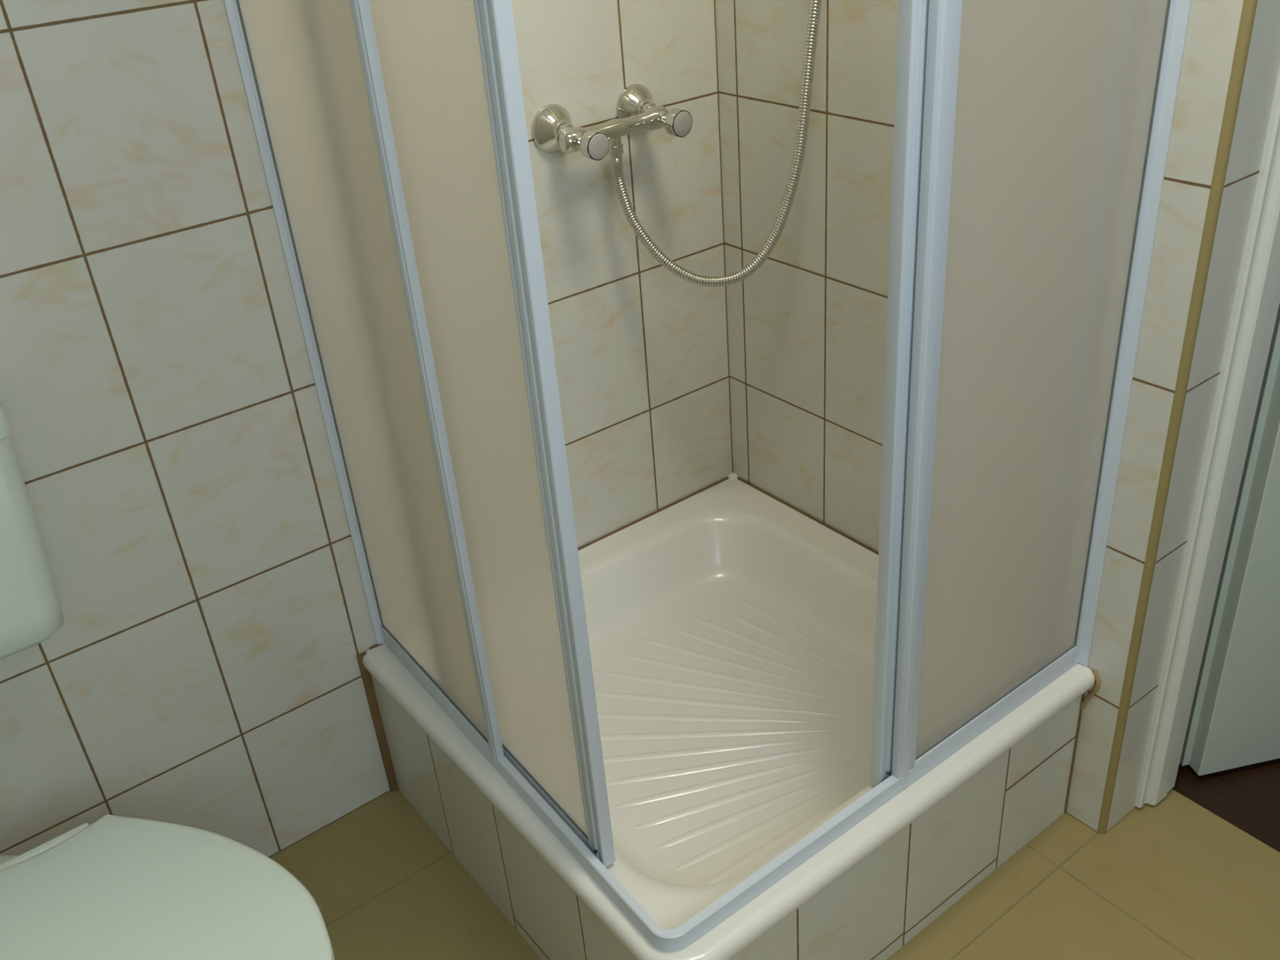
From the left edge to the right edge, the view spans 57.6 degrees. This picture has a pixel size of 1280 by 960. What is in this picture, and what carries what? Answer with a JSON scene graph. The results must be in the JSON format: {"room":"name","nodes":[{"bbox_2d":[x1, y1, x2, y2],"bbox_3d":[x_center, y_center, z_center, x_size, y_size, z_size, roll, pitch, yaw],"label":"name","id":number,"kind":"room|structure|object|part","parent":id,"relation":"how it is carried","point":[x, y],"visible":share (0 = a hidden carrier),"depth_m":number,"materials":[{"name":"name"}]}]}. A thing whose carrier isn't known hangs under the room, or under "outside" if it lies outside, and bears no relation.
{"room":"bathroom","nodes":[
{"label":"bathroom","id":0,"kind":"room"},
{"bbox_2d":[0,0,733,857],"bbox_3d":[-0.746,-0.443,1.244,2.412,2.420,0.100,-25,36,-30],"label":"wall","id":1,"kind":"structure","parent":0,"point":[159,400],"depth_m":1.58,"materials":[{"name":"tile"}]},
{"bbox_2d":[0,404,63,864],"bbox_3d":[-0.811,0.248,1.335,0.353,0.649,0.189,-25,36,-30],"label":"toilet cistern","id":2,"kind":"object","parent":1,"relation":"attached to","point":[31,611],"visible":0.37,"depth_m":1.32,"materials":[{"name":"white ceramic"}]},
{"bbox_3d":[-0.850,-0.021,1.203,0.353,0.032,0.134,-25,36,-30],"label":"tank lid","id":3,"kind":"part","parent":2,"relation":"part of","materials":[{"name":"white ceramic"}]},
{"bbox_3d":[-0.842,0.109,1.279,0.349,0.270,0.130,-25,36,-30],"label":"tank","id":4,"kind":"part","parent":2,"relation":"part of","materials":[{"name":"white ceramic"}]},
{"bbox_2d":[532,84,693,160],"bbox_3d":[-0.034,-0.507,1.677,0.219,0.083,0.110,-25,36,-30],"label":"shower mixer","id":5,"kind":"object","parent":1,"relation":"attached to","point":[553,131],"visible":1,"depth_m":1.67,"materials":[{"name":"silver metal"}]},
{"bbox_3d":[-0.073,-0.470,1.625,0.040,0.040,0.053,-25,36,-30],"label":"handle","id":6,"kind":"part","parent":5,"relation":"part of","materials":[{"name":"silver metal"}]},
{"bbox_2d":[607,137,623,159],"bbox_3d":[-0.036,-0.489,1.690,0.024,0.040,0.024,-25,36,-30],"label":"outlet","id":7,"kind":"object","parent":5,"relation":"attached to","point":[615,150],"depth_m":1.68,"materials":[{"name":"silver metal"}]},
{"bbox_3d":[0.046,-0.524,1.700,0.040,0.040,0.053,-25,36,-30],"label":"handle","id":8,"kind":"part","parent":5,"relation":"part of","materials":[{"name":"silver metal"}]},
{"bbox_2d":[362,472,1094,959],"bbox_3d":[0.110,0.309,1.754,0.782,0.111,0.782,-25,36,-30],"label":"shower tray","id":9,"kind":"object","parent":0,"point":[731,628],"visible":0.78,"depth_m":1.75,"materials":[{"name":"white ceramic"}]},
{"bbox_2d":[223,0,1191,952],"bbox_3d":[0.047,-0.441,1.322,0.759,1.640,0.758,-25,36,-30],"label":"shower enclosure","id":10,"kind":"object","parent":9,"relation":"on","point":[1032,137],"visible":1,"depth_m":1.28,"materials":[{"name":"white metal"}]},
{"bbox_3d":[-0.356,-0.387,1.289,0.003,1.599,0.344,-23,35,-28],"label":"fixed panel","id":11,"kind":"part","parent":10,"relation":"part of","materials":[{"name":"white"}]},
{"bbox_3d":[-0.251,-0.316,1.158,0.013,1.623,0.022,-25,36,-30],"label":"post","id":12,"kind":"part","parent":10,"relation":"part of","materials":[{"name":"white metal"}]},
{"bbox_3d":[-0.218,-0.312,1.144,0.003,1.602,0.398,-23,35,-28],"label":"sliding door","id":13,"kind":"part","parent":10,"relation":"part of","materials":[{"name":"white"}]},
{"bbox_3d":[-0.159,0.379,1.550,0.011,0.012,0.357,-23,35,-28],"label":"door rail","id":14,"kind":"part","parent":10,"relation":"part of","materials":[{"name":"white metal"}]},
{"bbox_2d":[609,0,822,286],"bbox_3d":[0.094,-0.703,1.533,0.322,0.950,0.037,3,31,14],"label":"shower hose","id":15,"kind":"object","parent":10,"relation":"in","point":[616,165],"visible":1,"depth_m":1.70,"materials":[{"name":"silver metal"}]},
{"bbox_3d":[0.102,0.251,1.733,0.757,0.025,0.742,-25,36,-30],"label":"rail","id":16,"kind":"part","parent":10,"relation":"part of","materials":[{"name":"white metal"}]},
{"bbox_3d":[0.276,-0.313,1.075,0.032,1.623,0.012,-25,36,-30],"label":"post","id":17,"kind":"part","parent":10,"relation":"part of","materials":[{"name":"white metal"}]},
{"bbox_3d":[0.421,-0.381,1.166,0.344,1.599,0.003,-25,36,-30],"label":"fixed panel","id":18,"kind":"part","parent":10,"relation":"part of","materials":[{"name":"white"}]},
{"bbox_2d":[269,758,1279,959],"bbox_3d":[0.661,0.826,1.375,3.850,0.100,2.550,-25,36,-30],"label":"floor","id":19,"kind":"structure","parent":0,"point":[1173,879],"depth_m":1.71,"materials":[{"name":"beige tile"}]},
{"bbox_2d":[0,814,334,959],"bbox_3d":[-0.542,0.674,1.290,0.423,0.422,0.533,-25,36,-30],"label":"toilet","id":20,"kind":"object","parent":19,"relation":"on","point":[113,887],"visible":1,"depth_m":1.25,"materials":[{"name":"white ceramic"}]},
{"bbox_2d":[356,651,1100,959],"bbox_3d":[0.117,0.397,1.796,0.782,0.292,0.782,-25,36,-30],"label":"plinth","id":21,"kind":"object","parent":19,"relation":"on","point":[871,911],"visible":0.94,"depth_m":1.61,"materials":[{"name":"tile"}]},
{"bbox_3d":[-0.186,0.533,1.635,0.020,0.266,0.736,-25,36,-30],"label":"tiled panel","id":22,"kind":"part","parent":21,"relation":"part of","materials":[{"name":"tile"}]},
{"bbox_3d":[0.340,0.535,1.554,0.766,0.266,0.020,-25,36,-30],"label":"tiled panel","id":23,"kind":"part","parent":21,"relation":"part of","materials":[{"name":"tile"}]},
{"bbox_2d":[715,0,1244,832],"bbox_3d":[0.420,-0.682,1.482,0.162,2.420,0.814,-25,36,-30],"label":"wall","id":24,"kind":"structure","parent":0,"point":[806,330],"depth_m":1.73,"materials":[{"name":"tile"}]},
{"bbox_2d":[1097,0,1257,834],"bbox_3d":[0.611,-0.505,1.154,0.010,2.420,0.010,-25,36,-30],"label":"trim","id":25,"kind":"structure","parent":24,"relation":"attached to","point":[1249,6],"depth_m":1.38,"materials":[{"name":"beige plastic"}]},
{"bbox_2d":[1106,0,1279,832],"bbox_3d":[0.675,-0.535,1.194,0.153,2.420,0.009,-25,36,-30],"label":"wall pier","id":26,"kind":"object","parent":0,"point":[1263,62],"visible":0.6,"depth_m":1.40,"materials":[{"name":"tile"}]},
{"bbox_3d":[1.151,-0.260,0.658,0.132,2.420,1.527,-25,36,-30],"label":"wall door","id":27,"kind":"structure","parent":0,"visible":0},
{"bbox_2d":[1134,69,1279,808],"bbox_3d":[1.269,-0.374,1.182,0.814,2.056,0.867,-25,36,-30],"label":"door","id":28,"kind":"structure","parent":27,"relation":"attached to","point":[1217,705],"depth_m":1.62,"materials":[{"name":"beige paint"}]}
]}

